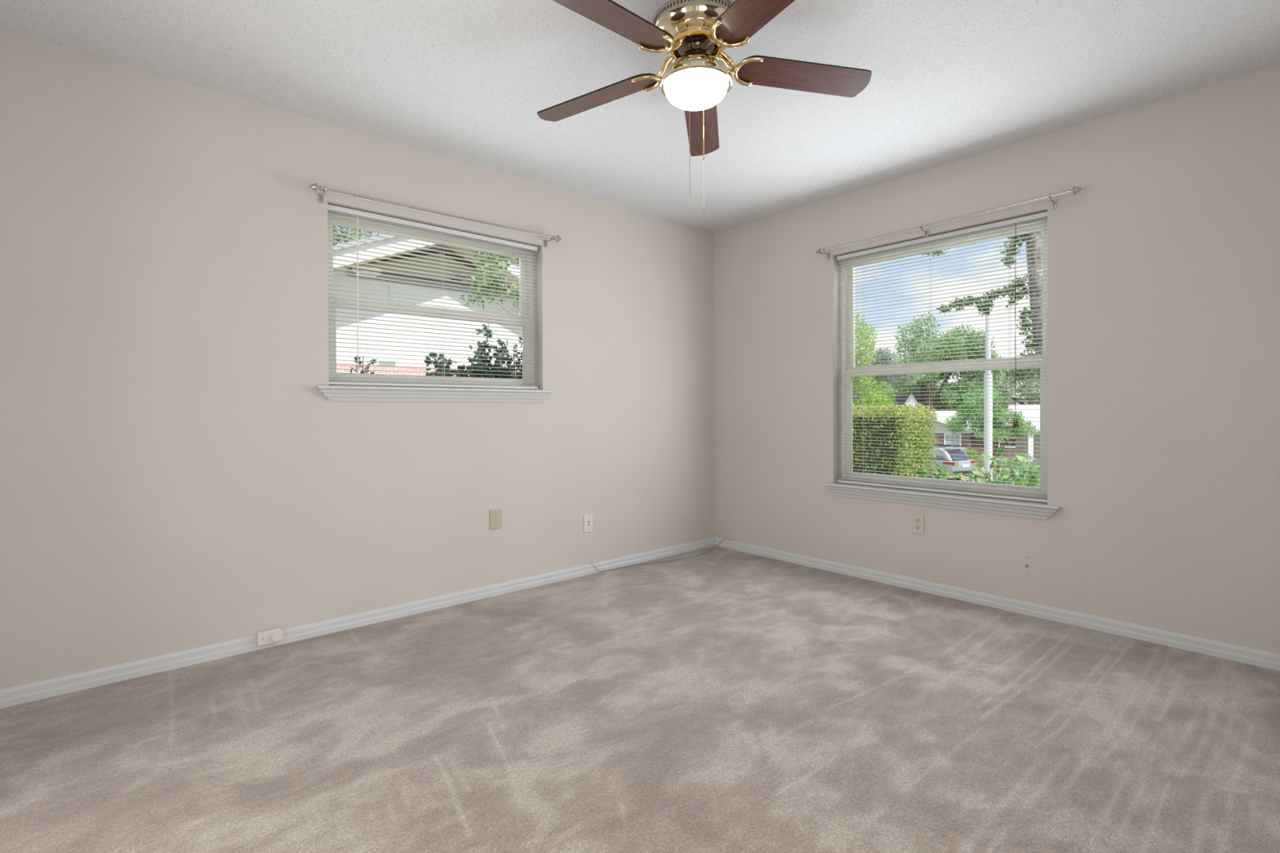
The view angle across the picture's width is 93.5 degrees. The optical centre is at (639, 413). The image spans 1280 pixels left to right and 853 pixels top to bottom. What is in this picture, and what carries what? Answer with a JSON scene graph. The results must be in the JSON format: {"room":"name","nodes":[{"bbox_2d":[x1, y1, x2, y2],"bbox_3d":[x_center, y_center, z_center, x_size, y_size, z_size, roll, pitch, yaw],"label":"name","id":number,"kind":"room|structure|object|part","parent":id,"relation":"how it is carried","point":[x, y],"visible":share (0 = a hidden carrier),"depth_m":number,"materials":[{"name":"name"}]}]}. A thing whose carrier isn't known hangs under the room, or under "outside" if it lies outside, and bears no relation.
{"room":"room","nodes":[
{"label":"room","id":0,"kind":"room"},
{"bbox_2d":[257,627,283,646],"bbox_3d":[-1.656,1.002,2.699,0.101,0.060,0.026,-1,0,-41],"label":"jack","id":1,"kind":"object","parent":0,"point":[275,635],"visible":1,"depth_m":2.69,"materials":[{"name":"white plastic"}]},
{"bbox_2d":[0,29,715,689],"bbox_3d":[-0.964,-0.166,3.476,4.340,2.460,0.200,-1,0,-41],"label":"wall","id":2,"kind":"structure","parent":0,"point":[176,475],"depth_m":2.68,"materials":[{"name":"paint"}]},
{"bbox_2d":[0,537,715,708],"bbox_3d":[-0.888,1.012,3.403,3.940,0.064,0.016,-1,0,-41],"label":"baseboard","id":3,"kind":"structure","parent":2,"relation":"attached to","point":[33,691],"depth_m":2.80,"materials":[{"name":"white paint"}]},
{"bbox_2d":[327,211,533,390],"bbox_3d":[-1.136,-0.574,3.380,1.194,0.890,0.085,-1,0,-41],"label":"window","id":4,"kind":"structure","parent":2,"relation":"in","point":[388,377],"depth_m":3.34,"materials":[{"name":"white plastic"}]},
{"bbox_3d":[-1.146,-0.766,3.389,1.134,0.436,0.032,-1,0,-41],"label":"sash","id":5,"kind":"part","parent":4,"relation":"part of","materials":[{"name":"white plastic"}]},
{"bbox_3d":[-1.119,-0.370,3.363,1.134,0.410,0.033,-1,0,-41],"label":"sash","id":6,"kind":"part","parent":4,"relation":"part of","materials":[{"name":"white plastic"}]},
{"bbox_2d":[327,204,542,390],"bbox_3d":[-1.054,-0.574,3.293,1.194,0.876,0.059,-1,0,-41],"label":"window blind","id":7,"kind":"object","parent":4,"relation":"attached to","point":[331,208],"visible":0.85,"depth_m":3.22,"materials":[{"name":"white plastic"}]},
{"bbox_3d":[-1.381,-0.560,3.026,0.025,0.846,0.013,0,0,28],"label":"ladder cord","id":8,"kind":"part","parent":7,"relation":"part of","materials":[{"name":"white fabric"}]},
{"bbox_3d":[-1.069,-0.151,3.301,1.174,0.012,0.025,-1,0,-41],"label":"rail","id":9,"kind":"part","parent":7,"relation":"part of","materials":[{"name":"white plastic"}]},
{"bbox_3d":[-1.078,-0.563,3.293,0.025,0.846,0.013,0,0,28],"label":"ladder cord","id":10,"kind":"part","parent":7,"relation":"part of","materials":[{"name":"white fabric"}]},
{"bbox_3d":[-0.774,-0.156,3.533,0.462,0.034,0.048,-1,0,-41],"label":"lift cord","id":11,"kind":"part","parent":7,"relation":"part of","materials":[{"name":"beige plastic"}]},
{"bbox_3d":[-0.749,-0.567,3.582,0.025,0.846,0.013,0,0,28],"label":"ladder cord","id":12,"kind":"part","parent":7,"relation":"part of","materials":[{"name":"white fabric"}]},
{"bbox_2d":[315,385,552,402],"bbox_3d":[-1.063,-0.099,3.289,1.296,0.071,0.150,-1,0,-41],"label":"trim","id":13,"kind":"structure","parent":2,"relation":"attached to","point":[362,393],"depth_m":3.18,"materials":[{"name":"white paint"}]},
{"bbox_3d":[-1.063,-0.128,3.289,1.296,0.013,0.150,-1,0,-41],"label":"window stool","id":14,"kind":"part","parent":13,"relation":"part of","materials":[{"name":"white paint"}]},
{"bbox_2d":[309,182,561,247],"bbox_3d":[-1.014,-1.041,3.236,1.380,0.074,0.092,-1,0,-41],"label":"curtain rod","id":15,"kind":"object","parent":2,"relation":"attached to","point":[315,187],"visible":1,"depth_m":3.10,"materials":[{"name":"silver metal"}]},
{"bbox_2d":[489,508,501,529],"bbox_3d":[-0.829,0.606,3.458,0.070,0.113,0.008,-1,0,-41],"label":"wall outlet","id":16,"kind":"object","parent":2,"relation":"attached to","point":[495,514],"visible":1,"depth_m":3.46,"materials":[{"name":"beige plastic"}]},
{"bbox_2d":[493,512,498,518],"bbox_3d":[-0.827,0.586,3.456,0.031,0.029,0.002,-1,0,-41],"label":"receptacle","id":17,"kind":"object","parent":16,"relation":"attached to","point":[495,515],"depth_m":3.45,"materials":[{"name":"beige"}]},
{"bbox_2d":[493,520,498,524],"bbox_3d":[-0.826,0.625,3.456,0.031,0.029,0.002,-1,0,-41],"label":"receptacle","id":18,"kind":"object","parent":16,"relation":"attached to","point":[495,522],"depth_m":3.46,"materials":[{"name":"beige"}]},
{"bbox_2d":[583,514,592,533],"bbox_3d":[-0.333,0.712,3.894,0.070,0.113,0.007,-1,0,-41],"label":"cable plate","id":19,"kind":"object","parent":2,"relation":"attached to","point":[588,519],"visible":1,"depth_m":3.89,"materials":[{"name":"white plastic"}]},
{"bbox_2d":[0,546,1279,852],"bbox_3d":[0.276,1.048,2.077,3.936,0.001,3.536,-1,0,-41],"label":"floor","id":20,"kind":"structure","parent":0,"point":[720,700],"depth_m":1.96,"materials":[{"name":"carpet"}]},
{"bbox_2d":[591,538,730,571],"bbox_3d":[0.183,0.999,4.239,1.222,0.068,0.128,-1,0,-39],"label":"loose wire","id":21,"kind":"object","parent":20,"relation":"on","point":[723,539],"visible":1,"depth_m":4.18,"materials":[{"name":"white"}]},
{"bbox_2d":[0,0,1279,232],"bbox_3d":[0.200,-1.452,2.139,4.340,0.120,3.740,-1,0,-41],"label":"ceiling","id":22,"kind":"structure","parent":0,"point":[468,81],"depth_m":2.46,"materials":[{"name":"white paint"}]},
{"bbox_2d":[537,0,871,213],"bbox_3d":[0.180,-1.057,2.107,1.247,0.668,1.268,-1,0,-41],"label":"ceiling fan","id":23,"kind":"object","parent":22,"relation":"hanging from","point":[697,33],"visible":1,"depth_m":2.08,"materials":[{"name":"brown wood"}]},
{"bbox_3d":[-0.166,-1.214,2.321,0.512,0.006,0.134,-6,9,26],"label":"fan blade","id":24,"kind":"part","parent":23,"relation":"part of","materials":[{"name":"brown wood"}]},
{"bbox_3d":[-0.087,-1.220,1.851,0.134,0.006,0.512,12,13,43],"label":"fan blade","id":25,"kind":"part","parent":23,"relation":"part of","materials":[{"name":"brown wood"}]},
{"bbox_3d":[0.166,-0.950,2.015,0.003,0.455,0.003,-1,0,-41],"label":"pull chain","id":26,"kind":"part","parent":23,"relation":"part of","materials":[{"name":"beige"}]},
{"bbox_3d":[0.199,-1.136,2.142,0.226,0.065,0.226,-1,0,-41],"label":"lamp shade","id":27,"kind":"part","parent":23,"relation":"part of","materials":[{"name":"white glass"}]},
{"bbox_3d":[0.262,-1.222,2.543,0.134,0.006,0.512,-13,-6,8],"label":"fan blade","id":28,"kind":"part","parent":23,"relation":"part of","materials":[{"name":"brown wood"}]},
{"bbox_3d":[0.240,-1.066,2.270,0.007,0.222,0.006,-1,0,-41],"label":"pull chain","id":29,"kind":"part","parent":23,"relation":"part of","materials":[{"name":"gold metal"}]},
{"bbox_3d":[0.389,-1.239,1.780,0.134,0.006,0.512,11,-4,-28],"label":"fan blade","id":30,"kind":"part","parent":23,"relation":"part of","materials":[{"name":"brown wood"}]},
{"bbox_3d":[0.600,-1.238,2.214,0.512,0.006,0.134,1,-12,-10],"label":"fan blade","id":31,"kind":"part","parent":23,"relation":"part of","materials":[{"name":"brown wood"}]},
{"bbox_2d":[714,64,1279,653],"bbox_3d":[1.826,-0.177,3.439,0.200,2.460,3.540,-1,0,-41],"label":"wall","id":32,"kind":"structure","parent":0,"point":[1163,268],"depth_m":2.88,"materials":[{"name":"paint"}]},
{"bbox_2d":[911,513,924,534],"bbox_3d":[1.624,0.646,3.519,0.008,0.113,0.070,-1,0,-41],"label":"wall outlet","id":33,"kind":"object","parent":32,"relation":"attached to","point":[917,520],"visible":1,"depth_m":3.52,"materials":[{"name":"grey plastic"}]},
{"bbox_2d":[915,524,919,529],"bbox_3d":[1.621,0.666,3.517,0.002,0.029,0.031,-1,0,-41],"label":"receptacle","id":34,"kind":"object","parent":33,"relation":"attached to","point":[917,526],"depth_m":3.52,"materials":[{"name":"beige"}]},
{"bbox_2d":[915,518,919,523],"bbox_3d":[1.621,0.627,3.517,0.002,0.029,0.031,-1,0,-41],"label":"receptacle","id":35,"kind":"object","parent":33,"relation":"attached to","point":[917,520],"depth_m":3.52,"materials":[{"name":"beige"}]},
{"bbox_2d":[823,482,1061,519],"bbox_3d":[1.683,0.497,3.494,0.150,0.076,1.296,-1,0,-41],"label":"trim","id":36,"kind":"structure","parent":32,"relation":"attached to","point":[1002,506],"depth_m":3.37,"materials":[{"name":"white paint"}]},
{"bbox_2d":[840,217,1047,497],"bbox_3d":[1.762,-0.283,3.574,0.085,1.496,1.197,-1,0,-41],"label":"window","id":37,"kind":"structure","parent":32,"relation":"in","point":[846,401],"depth_m":3.53,"materials":[{"name":"white plastic"}]},
{"bbox_2d":[836,211,1047,502],"bbox_3d":[1.681,-0.285,3.495,0.044,1.480,1.180,-1,0,-41],"label":"window blind","id":38,"kind":"object","parent":37,"relation":"attached to","point":[1015,221],"visible":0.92,"depth_m":3.40,"materials":[{"name":"white plastic"}]},
{"bbox_3d":[1.417,-0.273,3.809,0.025,1.454,0.013,0,0,-21],"label":"ladder cord","id":39,"kind":"part","parent":38,"relation":"part of","materials":[{"name":"white fabric"}]},
{"bbox_3d":[1.690,-0.272,3.499,0.025,1.454,0.013,0,0,-21],"label":"ladder cord","id":40,"kind":"part","parent":38,"relation":"part of","materials":[{"name":"white fabric"}]},
{"bbox_3d":[1.691,0.445,3.506,0.025,0.012,1.178,-1,0,-41],"label":"rail","id":41,"kind":"part","parent":38,"relation":"part of","materials":[{"name":"white plastic"}]},
{"bbox_3d":[1.962,-0.271,3.191,0.025,1.454,0.013,0,0,-21],"label":"ladder cord","id":42,"kind":"part","parent":38,"relation":"part of","materials":[{"name":"white fabric"}]},
{"bbox_3d":[1.966,-0.480,3.148,0.008,1.030,0.010,0,0,-23],"label":"lift cord","id":43,"kind":"part","parent":38,"relation":"part of","materials":[{"name":"white fabric"}]},
{"bbox_3d":[1.745,0.074,3.560,0.033,0.710,1.137,-1,0,-41],"label":"sash","id":44,"kind":"part","parent":37,"relation":"part of","materials":[{"name":"white plastic"}]},
{"bbox_3d":[1.771,-0.626,3.581,0.032,0.742,1.137,-1,0,-41],"label":"sash","id":45,"kind":"part","parent":37,"relation":"part of","materials":[{"name":"white plastic"}]},
{"bbox_2d":[815,186,1081,259],"bbox_3d":[1.643,-1.049,3.417,0.092,0.082,1.434,-1,0,-41],"label":"curtain rod","id":46,"kind":"object","parent":32,"relation":"attached to","point":[1074,190],"visible":1,"depth_m":3.27,"materials":[{"name":"silver metal"}]},
{"bbox_2d":[715,537,1279,671],"bbox_3d":[1.689,1.002,3.444,0.016,0.064,3.324,-1,0,-41],"label":"baseboard","id":47,"kind":"structure","parent":32,"relation":"attached to","point":[1268,660],"depth_m":3.05,"materials":[{"name":"white paint"}]},
{"label":"outside","id":48,"kind":"structure","parent":0,"visible":0},
{"bbox_2d":[946,474,1039,486],"bbox_3d":[12.845,3.366,35.470,7.000,0.020,50.000,-1,0,-41],"label":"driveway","id":49,"kind":"structure","parent":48,"point":[967,477],"depth_m":30.77,"materials":[{"name":"grey concrete"}]},
{"bbox_2d":[923,444,977,479],"bbox_3d":[14.917,2.507,31.653,1.950,1.750,4.733,0,0,-28],"label":"car","id":50,"kind":"object","parent":49,"relation":"on","point":[945,450],"visible":0.34,"depth_m":29.79,"materials":[{"name":"silver metal"}]},
{"bbox_3d":[15.825,1.661,31.203,0.040,0.060,1.700,0,0,-28],"label":"roof rail","id":51,"kind":"part","parent":50,"relation":"part of","materials":[{"name":"grey metal"}]},
{"bbox_2d":[942,462,955,465],"bbox_3d":[15.203,2.439,29.477,0.395,0.150,0.585,0,0,-28],"label":"tail light","id":52,"kind":"object","parent":50,"relation":"attached to","point":[944,463],"depth_m":29.34,"materials":[{"name":"red plastic"}]},
{"bbox_3d":[15.986,2.930,29.622,1.800,0.200,0.140,0,0,-28],"label":"bumper trim","id":53,"kind":"part","parent":50,"relation":"part of","materials":[{"name":"grey"}]},
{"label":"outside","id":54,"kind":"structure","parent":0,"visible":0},
{"bbox_2d":[972,457,1039,476],"bbox_3d":[20.849,2.283,49.829,118.000,2.000,81.000,-1,0,-41],"label":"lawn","id":55,"kind":"structure","parent":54,"point":[982,468],"depth_m":36.92,"materials":[{"name":"green plant"}]},
{"bbox_2d":[333,225,381,244],"bbox_3d":[-10.232,-2.805,17.789,6.611,8.861,3.964,-1,0,-41],"label":"leafy tree","id":56,"kind":"object","parent":55,"relation":"on","point":[334,226],"visible":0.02,"depth_m":18.52,"materials":[{"name":"green plant"}]},
{"bbox_2d":[350,355,376,373],"bbox_3d":[-1.787,0.634,3.956,0.218,2.022,0.304,0,0,15],"label":"bush","id":57,"kind":"object","parent":55,"relation":"on","point":[356,357],"visible":0.08,"depth_m":3.93,"materials":[{"name":"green plant"}]},
{"bbox_2d":[333,234,522,377],"bbox_3d":[-4.948,-0.636,11.516,14.000,4.530,6.860,-1,0,-41],"label":"house","id":58,"kind":"structure","parent":55,"relation":"on","point":[390,356],"depth_m":9.08,"materials":[{"name":"white"}]},
{"bbox_3d":[-3.723,-0.741,8.845,0.265,0.075,0.050,-1,0,-41],"label":"wall panel","id":59,"kind":"part","parent":58,"relation":"part of","materials":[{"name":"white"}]},
{"bbox_3d":[-3.706,-0.740,8.826,0.235,0.053,0.009,-1,0,-41],"label":"panel","id":60,"kind":"part","parent":58,"relation":"part of","materials":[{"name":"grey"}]},
{"bbox_3d":[-3.096,-2.259,9.392,3.050,0.592,0.110,-1,0,-41],"label":"pediment trim","id":61,"kind":"part","parent":58,"relation":"part of","materials":[{"name":"brown"}]},
{"bbox_2d":[423,323,522,378],"bbox_3d":[-1.179,0.474,4.492,1.005,2.332,0.410,-1,0,-41],"label":"bush","id":62,"kind":"object","parent":55,"relation":"on","point":[512,375],"visible":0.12,"depth_m":4.44,"materials":[{"name":"green plant"}]},
{"bbox_2d":[459,249,519,315],"bbox_3d":[-1.120,-0.539,7.929,0.603,4.356,2.858,0,0,32],"label":"young tree","id":63,"kind":"object","parent":55,"relation":"on","point":[477,252],"visible":0.3,"depth_m":6.90,"materials":[{"name":"green plant"}]},
{"bbox_2d":[852,307,897,406],"bbox_3d":[9.054,-0.934,25.003,2.468,7.614,2.701,-1,0,-41],"label":"tree","id":64,"kind":"object","parent":55,"relation":"on","point":[877,393],"visible":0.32,"depth_m":24.75,"materials":[{"name":"green plant"}]},
{"bbox_2d":[852,392,924,417],"bbox_3d":[25.442,0.537,64.343,9.250,5.270,8.300,0,0,23],"label":"house","id":65,"kind":"structure","parent":55,"relation":"on","point":[898,398],"depth_m":62.40,"materials":[{"name":"grey"}]},
{"bbox_2d":[854,346,924,405],"bbox_3d":[18.419,-0.896,49.140,5.794,8.827,8.450,-1,0,-41],"label":"broad tree","id":66,"kind":"object","parent":55,"relation":"on","point":[900,377],"visible":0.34,"depth_m":47.30,"materials":[{"name":"green plant"}]},
{"bbox_2d":[852,403,940,478],"bbox_3d":[1.895,0.755,9.334,1.006,1.807,4.989,-1,0,-41],"label":"clipped hedge","id":67,"kind":"object","parent":55,"relation":"on","point":[875,429],"visible":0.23,"depth_m":7.55,"materials":[{"name":"green plant"}]},
{"bbox_2d":[853,374,1018,410],"bbox_3d":[40.169,-1.454,87.544,17.928,9.219,24.028,-1,0,-41],"label":"broad tree","id":68,"kind":"object","parent":55,"relation":"on","point":[936,389],"visible":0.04,"depth_m":84.33,"materials":[{"name":"green plant"}]},
{"bbox_2d":[884,311,1008,410],"bbox_3d":[30.314,-3.361,59.935,12.507,13.382,7.746,0,0,4],"label":"broad tree","id":69,"kind":"object","parent":55,"relation":"on","point":[938,375],"visible":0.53,"depth_m":59.23,"materials":[{"name":"green plant"}]},
{"bbox_2d":[916,410,1015,458],"bbox_3d":[24.678,1.530,49.336,10.550,3.480,9.810,0,0,27],"label":"brick house","id":70,"kind":"structure","parent":55,"relation":"on","point":[964,439],"depth_m":45.06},
{"bbox_2d":[963,448,983,468],"bbox_3d":[18.716,2.687,34.381,1.911,1.462,2.469,-1,0,-41],"label":"bush","id":71,"kind":"object","parent":55,"relation":"on","point":[972,454],"visible":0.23,"depth_m":34.04,"materials":[{"name":"green plant"}]},
{"bbox_2d":[917,445,1039,487],"bbox_3d":[2.274,0.941,4.715,1.210,1.419,3.024,-1,0,-41],"label":"shrub","id":72,"kind":"object","parent":55,"relation":"on","point":[1000,451],"visible":0.02,"depth_m":4.40,"materials":[{"name":"green plant"}]},
{"bbox_2d":[921,231,1042,386],"bbox_3d":[4.845,-1.257,7.979,2.210,5.908,0.382,0,0,1],"label":"leaning tree","id":73,"kind":"object","parent":55,"relation":"on","point":[1033,371],"visible":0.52,"depth_m":7.96,"materials":[{"name":"green plant"}]},
{"bbox_2d":[983,302,992,483],"bbox_3d":[9.823,-0.362,16.982,0.220,5.545,0.220,-1,0,-41],"label":"utility pole","id":74,"kind":"object","parent":55,"relation":"on","point":[988,398],"visible":0.67,"depth_m":16.91,"materials":[{"name":"grey"}]},
{"bbox_2d":[943,387,1039,479],"bbox_3d":[14.484,1.115,24.970,2.808,4.412,2.982,-1,0,-41],"label":"crape myrtle","id":75,"kind":"object","parent":55,"relation":"on","point":[997,424],"visible":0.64,"depth_m":24.77,"materials":[{"name":"green plant"}]},
{"bbox_2d":[963,368,1039,410],"bbox_3d":[47.307,-1.386,68.567,14.032,9.117,16.850,-1,0,-41],"label":"broad tree","id":76,"kind":"object","parent":55,"relation":"on","point":[1036,393],"visible":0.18,"depth_m":70.57,"materials":[{"name":"green plant"}]},
{"bbox_2d":[980,451,1039,485],"bbox_3d":[13.380,2.169,20.727,3.198,1.662,1.963,0,0,29],"label":"bush","id":77,"kind":"object","parent":55,"relation":"on","point":[1019,462],"visible":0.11,"depth_m":20.87,"materials":[{"name":"green plant"}]},
{"bbox_2d":[1007,405,1039,464],"bbox_3d":[27.151,1.236,36.276,8.450,3.576,5.100,0,0,33],"label":"house","id":78,"kind":"structure","parent":55,"relation":"on","point":[1034,445],"depth_m":37.09,"materials":[{"name":"beige"}]}
]}

